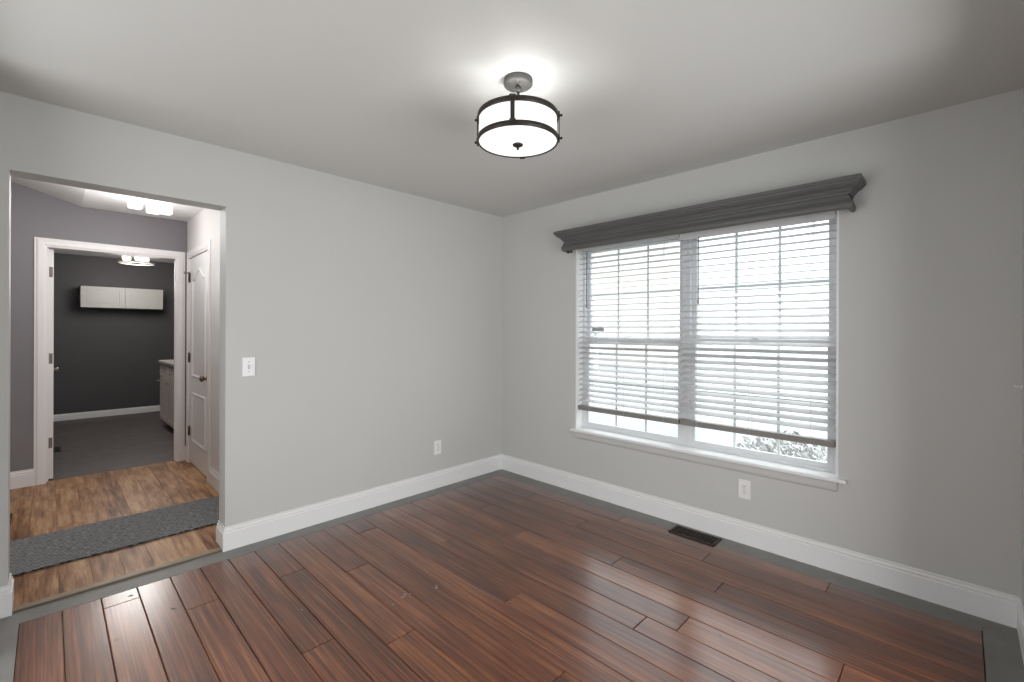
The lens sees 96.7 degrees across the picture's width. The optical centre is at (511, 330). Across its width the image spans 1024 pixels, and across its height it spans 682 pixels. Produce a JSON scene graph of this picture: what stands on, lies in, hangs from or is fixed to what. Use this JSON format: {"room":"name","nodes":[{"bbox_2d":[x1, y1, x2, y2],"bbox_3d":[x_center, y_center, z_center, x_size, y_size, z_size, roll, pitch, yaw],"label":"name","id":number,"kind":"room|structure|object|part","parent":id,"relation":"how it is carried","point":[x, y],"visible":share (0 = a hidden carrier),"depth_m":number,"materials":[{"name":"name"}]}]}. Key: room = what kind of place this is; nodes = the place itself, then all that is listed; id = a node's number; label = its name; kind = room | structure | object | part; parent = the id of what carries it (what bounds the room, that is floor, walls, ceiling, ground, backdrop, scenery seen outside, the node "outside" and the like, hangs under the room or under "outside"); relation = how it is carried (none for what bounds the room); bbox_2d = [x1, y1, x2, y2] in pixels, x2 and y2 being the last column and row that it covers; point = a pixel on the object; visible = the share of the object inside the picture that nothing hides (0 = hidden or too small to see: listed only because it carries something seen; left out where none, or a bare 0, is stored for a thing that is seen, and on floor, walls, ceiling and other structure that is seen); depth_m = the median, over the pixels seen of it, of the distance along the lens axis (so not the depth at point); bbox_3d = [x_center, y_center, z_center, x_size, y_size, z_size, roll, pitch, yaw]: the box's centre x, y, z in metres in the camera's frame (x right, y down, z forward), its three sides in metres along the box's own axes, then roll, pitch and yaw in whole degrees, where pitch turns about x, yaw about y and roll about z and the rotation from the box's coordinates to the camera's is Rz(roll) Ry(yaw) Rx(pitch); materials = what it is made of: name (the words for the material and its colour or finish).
{"room":"empty dining room","nodes":[
{"label":"empty dining room","id":0,"kind":"room"},
{"bbox_2d":[10,181,186,471],"bbox_3d":[-4.395,-0.214,3.610,0.120,3.320,3.222,0,0,45],"label":"wall","id":1,"kind":"structure","parent":0,"point":[34,213],"depth_m":3.86,"materials":[{"name":"grey paint"}]},
{"bbox_2d":[48,249,58,478],"bbox_3d":[-4.332,0.294,4.273,0.813,2.016,0.121,0,0,45],"label":"door","id":2,"kind":"structure","parent":1,"relation":"in","point":[51,251],"depth_m":4.00,"materials":[{"name":"white paint"}]},
{"bbox_2d":[10,446,185,488],"bbox_3d":[-4.394,1.243,3.520,0.014,0.142,3.102,0,0,45],"label":"baseboard","id":3,"kind":"structure","parent":1,"relation":"attached to","point":[22,478],"depth_m":3.81,"materials":[{"name":"white paint"}]},
{"bbox_2d":[34,237,184,484],"bbox_3d":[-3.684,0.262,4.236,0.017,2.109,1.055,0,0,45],"label":"trim","id":4,"kind":"structure","parent":1,"relation":"attached to","point":[40,244],"depth_m":3.91,"materials":[{"name":"white paint"}]},
{"bbox_2d":[11,177,203,221],"bbox_3d":[-3.540,-1.497,2.738,2.416,0.782,3.272,0,0,45],"label":"ceiling","id":5,"kind":"structure","parent":0,"point":[82,197],"depth_m":3.90,"materials":[{"name":"white paint"}]},
{"bbox_2d":[128,196,172,214],"bbox_3d":[-2.764,-0.994,3.496,0.254,0.220,0.272,0,0,45],"label":"hallway light","id":6,"kind":"object","parent":5,"relation":"attached to","point":[156,207],"visible":0.42,"depth_m":3.44,"materials":[{"name":"white glass"}]},
{"bbox_3d":[-2.876,-0.987,3.474,0.076,0.110,0.076,0,0,37],"label":"lamp shade","id":7,"kind":"part","parent":6,"relation":"part of","materials":[{"name":"white glass"}]},
{"bbox_3d":[-2.705,-0.939,3.435,0.076,0.110,0.076,0,0,37],"label":"lamp shade","id":8,"kind":"part","parent":6,"relation":"part of","materials":[{"name":"white glass"}]},
{"bbox_3d":[-2.758,-0.981,3.623,0.076,0.110,0.076,0,0,37],"label":"lamp shade","id":9,"kind":"part","parent":6,"relation":"part of","materials":[{"name":"white glass"}]},
{"bbox_2d":[53,253,173,414],"bbox_3d":[-4.991,0.134,5.610,3.774,2.620,2.640,0,0,45],"label":"wall","id":10,"kind":"structure","parent":0,"point":[106,359],"depth_m":6.95,"materials":[{"name":"grey paint"}]},
{"bbox_2d":[53,405,159,421],"bbox_3d":[-6.263,1.260,6.859,0.014,0.095,2.440,0,0,45],"label":"baseboard","id":11,"kind":"structure","parent":10,"relation":"attached to","point":[91,414],"depth_m":6.92,"materials":[{"name":"white paint"}]},
{"bbox_2d":[79,286,162,309],"bbox_3d":[-5.944,-0.484,6.945,0.340,0.310,0.950,0,0,45],"label":"upper cabinet","id":12,"kind":"object","parent":10,"relation":"attached to","point":[95,297],"visible":1,"depth_m":6.81,"materials":[{"name":"beige paint"}]},
{"bbox_3d":[-5.995,-0.484,6.666,0.020,0.302,0.472,0,0,45],"label":"door","id":13,"kind":"part","parent":12,"relation":"part of","materials":[{"name":"beige paint"}]},
{"bbox_3d":[-5.658,-0.483,7.008,0.020,0.302,0.452,0,0,45],"label":"door","id":14,"kind":"part","parent":12,"relation":"part of","materials":[{"name":"beige paint"}]},
{"bbox_2d":[54,250,173,262],"bbox_3d":[-5.029,-1.144,5.652,3.654,0.065,2.640,0,0,45],"label":"ceiling","id":15,"kind":"structure","parent":0,"point":[55,251],"depth_m":6.77,"materials":[{"name":"white paint"}]},
{"bbox_2d":[118,256,154,265],"bbox_3d":[-4.967,-0.996,6.026,0.380,0.230,0.380,0,0,45],"label":"light","id":16,"kind":"object","parent":15,"relation":"hanging from","point":[126,259],"visible":0.71,"depth_m":5.97,"materials":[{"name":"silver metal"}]},
{"bbox_3d":[-5.071,-0.943,5.988,0.096,0.078,0.096,0,0,45],"label":"lamp shade","id":17,"kind":"part","parent":16,"relation":"part of","materials":[{"name":"white glass"}]},
{"bbox_3d":[-4.883,-0.943,5.955,0.096,0.078,0.096,0,0,45],"label":"lamp shade","id":18,"kind":"part","parent":16,"relation":"part of","materials":[{"name":"white glass"}]},
{"bbox_2d":[10,411,219,606],"bbox_3d":[-4.594,1.379,4.234,6.075,0.132,3.840,0,0,45],"label":"floor","id":19,"kind":"structure","parent":0,"point":[55,505],"depth_m":3.67,"materials":[{"name":"beige wood"}]},
{"bbox_2d":[53,446,60,451],"bbox_3d":[-5.039,1.309,4.991,0.280,0.006,0.135,0,0,45],"label":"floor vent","id":20,"kind":"object","parent":19,"relation":"in","point":[55,449],"visible":0.43,"depth_m":5.00,"materials":[{"name":"black metal"}]},
{"bbox_2d":[10,495,218,576],"bbox_3d":[-2.978,1.312,2.538,0.588,0.012,2.488,0,0,45],"label":"carpet runner","id":21,"kind":"object","parent":19,"relation":"on","point":[47,550],"visible":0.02,"depth_m":2.90,"materials":[{"name":"grey carpet"}]},
{"bbox_2d":[157,364,173,428],"bbox_3d":[-4.066,0.884,5.928,1.670,0.861,0.685,0,0,45],"label":"base cabinet","id":22,"kind":"object","parent":19,"relation":"on","point":[167,372],"visible":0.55,"depth_m":5.90,"materials":[{"name":"beige paint"}]},
{"bbox_3d":[-4.667,0.547,6.111,0.545,0.155,0.020,0,0,45],"label":"drawer","id":23,"kind":"part","parent":22,"relation":"part of","materials":[{"name":"beige paint"}]},
{"bbox_3d":[-4.668,0.925,6.111,0.545,0.570,0.020,0,0,45],"label":"cabinet door","id":24,"kind":"part","parent":22,"relation":"part of","materials":[{"name":"beige paint"}]},
{"bbox_2d":[158,360,173,366],"bbox_3d":[-4.056,0.433,5.938,1.710,0.040,0.660,0,0,45],"label":"countertop","id":25,"kind":"structure","parent":22,"relation":"on","point":[170,363],"depth_m":6.00,"materials":[{"name":"stone"}]},
{"bbox_3d":[-4.270,0.549,5.720,0.545,0.155,0.020,0,0,45],"label":"drawer","id":26,"kind":"part","parent":22,"relation":"part of","materials":[{"name":"beige paint"}]},
{"bbox_3d":[-4.271,0.926,5.720,0.545,0.570,0.020,0,0,45],"label":"cabinet door","id":27,"kind":"part","parent":22,"relation":"part of","materials":[{"name":"beige paint"}]},
{"bbox_2d":[187,208,219,472],"bbox_3d":[-2.419,0.142,3.897,2.296,2.620,0.200,0,0,45],"label":"wall","id":28,"kind":"structure","parent":0,"point":[204,226],"depth_m":3.88,"materials":[{"name":"white paint"}]},
{"bbox_2d":[184,251,206,476],"bbox_3d":[-2.966,0.298,4.282,0.815,2.021,0.096,0,0,45],"label":"door","id":29,"kind":"structure","parent":28,"relation":"in","point":[197,276],"depth_m":4.29,"materials":[{"name":"white paint"}]},
{"bbox_3d":[-2.943,0.846,4.268,0.530,0.480,0.010,0,0,45],"label":"panel","id":30,"kind":"part","parent":29,"relation":"part of","materials":[{"name":"white paint"}]},
{"bbox_3d":[-2.940,-0.066,4.268,0.530,1.038,0.010,0,0,45],"label":"panel","id":31,"kind":"part","parent":29,"relation":"part of","materials":[{"name":"white paint"}]},
{"bbox_3d":[-2.723,0.426,4.017,0.062,0.062,0.061,0,0,45],"label":"knob","id":32,"kind":"part","parent":29,"relation":"part of","materials":[{"name":"gold metal"}]},
{"bbox_2d":[186,239,210,482],"bbox_3d":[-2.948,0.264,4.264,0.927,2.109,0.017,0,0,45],"label":"trim","id":33,"kind":"structure","parent":28,"relation":"attached to","point":[206,245],"depth_m":3.96,"materials":[{"name":"white paint"}]},
{"bbox_2d":[209,466,218,492],"bbox_3d":[-2.153,1.250,3.482,1.301,0.142,0.014,0,0,45],"label":"baseboard","id":34,"kind":"structure","parent":28,"relation":"attached to","point":[213,475],"depth_m":3.81,"materials":[{"name":"white paint"}]},
{"bbox_2d":[0,91,501,586],"bbox_3d":[-1.919,-0.206,2.667,0.140,3.320,5.350,0,0,45],"label":"wall","id":35,"kind":"structure","parent":0,"point":[369,316],"depth_m":3.12,"materials":[{"name":"paint"}]},
{"bbox_2d":[0,573,13,618],"bbox_3d":[-3.098,1.258,1.473,0.168,0.142,2.001,0,0,45],"label":"baseboard","id":36,"kind":"structure","parent":35,"relation":"attached to","point":[6,592],"depth_m":2.12,"materials":[{"name":"white paint"}]},
{"bbox_2d":[13,547,221,612],"bbox_3d":[-2.065,1.326,2.459,0.038,0.013,0.852,0,0,45],"label":"trim","id":37,"kind":"structure","parent":35,"relation":"attached to","point":[157,567],"depth_m":2.40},
{"bbox_2d":[242,357,254,376],"bbox_3d":[-1.639,0.227,2.838,0.021,0.118,0.072,0,0,45],"label":"light switch","id":38,"kind":"object","parent":35,"relation":"attached to","point":[248,363],"visible":1,"depth_m":2.84,"materials":[{"name":"white plastic"}]},
{"bbox_2d":[216,454,500,551],"bbox_3d":[-0.976,1.265,3.631,0.168,0.142,2.345,0,0,45],"label":"baseboard","id":39,"kind":"structure","parent":35,"relation":"attached to","point":[235,536],"depth_m":3.27,"materials":[{"name":"white paint"}]},
{"bbox_2d":[434,440,440,454],"bbox_3d":[-0.631,0.995,3.874,0.008,0.118,0.072,0,0,45],"label":"wall outlet","id":40,"kind":"object","parent":35,"relation":"attached to","point":[437,444],"visible":1,"depth_m":3.87,"materials":[{"name":"white plastic"}]},
{"bbox_2d":[0,469,1023,681],"bbox_3d":[-0.070,1.346,2.064,3.390,0.013,3.310,0,0,45],"label":"floor border","id":41,"kind":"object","parent":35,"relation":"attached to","point":[1002,650],"depth_m":2.38,"materials":[{"name":"grey paint"}]},
{"bbox_2d":[13,475,985,681],"bbox_3d":[-0.029,1.400,2.023,3.475,0.120,3.510,0,0,45],"label":"floor","id":42,"kind":"structure","parent":0,"point":[595,594],"depth_m":2.13,"materials":[{"name":"brown wood"}]},
{"bbox_2d":[668,525,721,545],"bbox_3d":[1.195,1.340,2.979,0.300,0.006,0.135,0,0,45],"label":"floor vent","id":43,"kind":"object","parent":42,"relation":"in","point":[679,530],"visible":1,"depth_m":2.97,"materials":[{"name":"black metal"}]},
{"bbox_2d":[674,527,717,543],"bbox_3d":[1.196,1.339,2.978,0.269,0.004,0.103,0,0,45],"label":"grille","id":44,"kind":"object","parent":43,"relation":"attached to","point":[682,531],"depth_m":2.97,"materials":[{"name":"metal"}]},
{"bbox_2d":[0,0,1023,216],"bbox_3d":[-0.009,-1.130,2.032,3.510,0.060,3.580,0,0,45],"label":"ceiling","id":45,"kind":"structure","parent":0,"point":[390,94],"depth_m":1.93,"materials":[{"name":"paint"}]},
{"bbox_2d":[474,72,562,158],"bbox_3d":[0.026,-0.945,1.997,0.356,0.310,0.356,0,0,45],"label":"ceiling light","id":46,"kind":"object","parent":45,"relation":"hanging from","point":[513,125],"visible":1,"depth_m":1.91,"materials":[{"name":"white glass"}]},
{"bbox_3d":[0.026,-1.005,1.997,0.036,0.139,0.036,0,0,45],"label":"stem","id":47,"kind":"part","parent":46,"relation":"part of","materials":[{"name":"grey metal"}]},
{"bbox_2d":[479,125,556,155],"bbox_3d":[0.026,-0.824,1.997,0.340,0.015,0.340,0,0,45],"label":"diffuser","id":48,"kind":"object","parent":46,"relation":"attached to","point":[498,140],"depth_m":1.96,"materials":[{"name":"white glass"}]},
{"bbox_2d":[501,89,1022,596],"bbox_3d":[1.197,0.154,3.248,3.490,2.620,0.150,0,0,45],"label":"wall","id":49,"kind":"structure","parent":0,"point":[930,405],"depth_m":2.37,"materials":[{"name":"paint"}]},
{"bbox_2d":[582,238,686,445],"bbox_3d":[0.936,0.057,3.562,0.897,1.543,0.067,0,0,45],"label":"window","id":50,"kind":"structure","parent":49,"relation":"in","point":[681,439],"depth_m":3.50,"materials":[{"name":"white plastic"}]},
{"bbox_2d":[578,234,680,424],"bbox_3d":[0.872,-0.024,3.512,0.871,1.371,0.075,0,0,45],"label":"window blind","id":51,"kind":"object","parent":50,"relation":"attached to","point":[665,419],"visible":0.92,"depth_m":3.48,"materials":[{"name":"grey plastic"}]},
{"bbox_3d":[0.879,-0.008,3.519,0.002,1.319,0.054,0,0,45],"label":"ladder cord","id":52,"kind":"part","parent":51,"relation":"part of","materials":[{"name":"white fabric"}]},
{"bbox_3d":[0.877,0.643,3.519,0.869,0.037,0.051,0,0,45],"label":"rail","id":53,"kind":"part","parent":51,"relation":"part of","materials":[{"name":"grey"}]},
{"bbox_3d":[1.089,-0.577,3.258,0.010,0.120,0.002,0,0,45],"label":"lift cord","id":54,"kind":"part","parent":51,"relation":"part of","materials":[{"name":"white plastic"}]},
{"bbox_3d":[1.108,-0.007,3.293,0.002,1.319,0.054,0,0,45],"label":"ladder cord","id":55,"kind":"part","parent":51,"relation":"part of","materials":[{"name":"white fabric"}]},
{"bbox_3d":[0.923,0.422,3.550,0.841,0.759,0.033,0,0,45],"label":"sash","id":56,"kind":"part","parent":50,"relation":"part of","materials":[{"name":"white plastic"}]},
{"bbox_2d":[590,341,677,430],"bbox_3d":[0.930,0.427,3.557,0.781,0.689,0.006,0,0,45],"label":"grille","id":57,"kind":"object","parent":50,"relation":"attached to","point":[616,427],"depth_m":3.60,"materials":[{"name":"white plastic"}]},
{"bbox_3d":[0.946,-0.295,3.571,0.841,0.784,0.026,0,0,45],"label":"sash","id":58,"kind":"part","parent":50,"relation":"part of","materials":[{"name":"white plastic"}]},
{"bbox_2d":[592,246,679,336],"bbox_3d":[0.951,-0.295,3.576,0.781,0.724,0.006,0,0,45],"label":"grille","id":59,"kind":"object","parent":50,"relation":"attached to","point":[672,290],"depth_m":3.64,"materials":[{"name":"white plastic"}]},
{"bbox_2d":[575,432,837,491],"bbox_3d":[1.167,0.869,3.159,1.798,0.055,0.015,0,0,45],"label":"trim","id":60,"kind":"structure","parent":49,"relation":"attached to","point":[831,486],"depth_m":2.97,"materials":[{"name":"paint"}]},
{"bbox_2d":[575,210,838,477],"bbox_3d":[1.204,0.051,3.195,1.804,1.535,0.087,0,0,45],"label":"trim","id":61,"kind":"structure","parent":49,"relation":"attached to","point":[579,278],"depth_m":3.79,"materials":[{"name":"white paint"}]},
{"bbox_2d":[569,427,846,484],"bbox_3d":[1.195,0.830,3.188,1.886,0.022,0.134,0,0,45],"label":"window sill","id":62,"kind":"structure","parent":49,"relation":"attached to","point":[805,472],"depth_m":2.98,"materials":[{"name":"white paint"}]},
{"bbox_2d":[553,173,865,252],"bbox_3d":[1.123,-0.720,3.094,2.021,0.173,0.176,0,0,45],"label":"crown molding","id":63,"kind":"structure","parent":49,"relation":"attached to","point":[834,194],"depth_m":2.82,"materials":[{"name":"grey wood"}]},
{"bbox_2d":[738,479,750,499],"bbox_3d":[1.465,1.002,2.870,0.072,0.118,0.008,0,0,45],"label":"wall outlet","id":64,"kind":"object","parent":49,"relation":"attached to","point":[744,486],"visible":1,"depth_m":2.87,"materials":[{"name":"white plastic"}]},
{"bbox_2d":[501,454,1019,628],"bbox_3d":[1.093,1.272,3.231,3.370,0.142,0.014,0,0,45],"label":"baseboard","id":65,"kind":"structure","parent":49,"relation":"attached to","point":[979,601],"depth_m":2.64,"materials":[{"name":"white paint"}]},
{"bbox_2d":[686,215,836,473],"bbox_3d":[1.576,0.059,2.933,0.897,1.543,0.067,0,0,45],"label":"window","id":66,"kind":"structure","parent":49,"relation":"in","point":[830,465],"depth_m":2.89,"materials":[{"name":"white plastic"}]},
{"bbox_2d":[680,211,836,447],"bbox_3d":[1.509,-0.023,2.885,0.901,1.368,0.075,0,0,45],"label":"window blind","id":67,"kind":"object","parent":66,"relation":"attached to","point":[830,215],"visible":0.9,"depth_m":2.84,"materials":[{"name":"grey plastic"}]},
{"bbox_3d":[1.278,-0.008,3.126,0.002,1.316,0.054,0,0,45],"label":"ladder cord","id":68,"kind":"part","parent":67,"relation":"part of","materials":[{"name":"white fabric"}]},
{"bbox_3d":[1.516,-0.007,2.892,0.002,1.316,0.054,0,0,45],"label":"ladder cord","id":69,"kind":"part","parent":67,"relation":"part of","materials":[{"name":"white fabric"}]},
{"bbox_3d":[1.514,0.642,2.892,0.899,0.037,0.051,0,0,45],"label":"rail","id":70,"kind":"part","parent":67,"relation":"part of","materials":[{"name":"grey"}]},
{"bbox_3d":[1.754,-0.006,2.659,0.002,1.316,0.054,0,0,45],"label":"ladder cord","id":71,"kind":"part","parent":67,"relation":"part of","materials":[{"name":"white fabric"}]},
{"bbox_2d":[696,345,826,453],"bbox_3d":[1.569,0.430,2.928,0.781,0.689,0.006,0,0,45],"label":"grille","id":72,"kind":"object","parent":66,"relation":"attached to","point":[715,445],"depth_m":2.99,"materials":[{"name":"white plastic"}]},
{"bbox_3d":[1.563,0.425,2.921,0.841,0.759,0.033,0,0,45],"label":"sash","id":73,"kind":"part","parent":66,"relation":"part of","materials":[{"name":"white plastic"}]},
{"bbox_3d":[1.586,-0.293,2.942,0.841,0.784,0.026,0,0,45],"label":"sash","id":74,"kind":"part","parent":66,"relation":"part of","materials":[{"name":"white plastic"}]},
{"bbox_2d":[699,227,828,338],"bbox_3d":[1.590,-0.293,2.947,0.781,0.724,0.006,0,0,45],"label":"grille","id":75,"kind":"object","parent":66,"relation":"attached to","point":[780,283],"depth_m":2.88,"materials":[{"name":"white"}]},
{"bbox_2d":[1021,86,1023,606],"bbox_3d":[1.185,0.154,0.833,0.120,2.620,3.310,0,0,45],"label":"wall","id":76,"kind":"structure","parent":0,"point":[1022,522],"depth_m":2.02,"materials":[{"name":"paint"}]},
{"bbox_2d":[1017,597,1023,663],"bbox_3d":[1.133,1.272,0.880,0.014,0.142,3.310,0,0,45],"label":"baseboard","id":77,"kind":"structure","parent":76,"relation":"attached to","point":[1020,609],"depth_m":1.95,"materials":[{"name":"white paint"}]},
{"label":"outside","id":78,"kind":"structure","parent":0,"visible":0},
{"bbox_2d":[590,344,827,461],"bbox_3d":[20.985,1.833,25.858,80.000,0.150,59.850,0,0,45],"label":"ground","id":79,"kind":"structure","parent":78,"point":[756,425],"depth_m":13.43,"materials":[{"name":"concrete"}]},
{"bbox_2d":[592,328,603,388],"bbox_3d":[2.429,0.783,13.151,0.200,1.830,0.500,0,0,45],"label":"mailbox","id":80,"kind":"object","parent":79,"relation":"on","point":[593,329],"visible":0.32,"depth_m":13.11,"materials":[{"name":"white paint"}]},
{"bbox_3d":[2.428,0.883,13.151,0.100,1.630,0.100,0,0,45],"label":"post","id":81,"kind":"part","parent":80,"relation":"part of","materials":[{"name":"white paint"}]},
{"bbox_2d":[590,242,679,367],"bbox_3d":[3.273,-2.074,25.094,12.600,7.550,3.000,0,0,45],"label":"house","id":82,"kind":"structure","parent":79,"relation":"on","point":[671,281],"depth_m":21.07,"materials":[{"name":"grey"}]},
{"bbox_2d":[590,411,766,449],"bbox_3d":[-0.251,1.654,8.405,8.200,0.070,4.280,0,0,45],"label":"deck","id":83,"kind":"object","parent":79,"relation":"on","point":[702,434],"visible":0.02,"depth_m":7.55,"materials":[{"name":"white"}]},
{"bbox_2d":[736,430,826,461],"bbox_3d":[2.693,1.343,4.473,1.131,0.722,1.124,0,0,45],"label":"shrub","id":84,"kind":"object","parent":79,"relation":"on","point":[805,451],"visible":0.26,"depth_m":4.35,"materials":[{"name":"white plant"}]}
]}

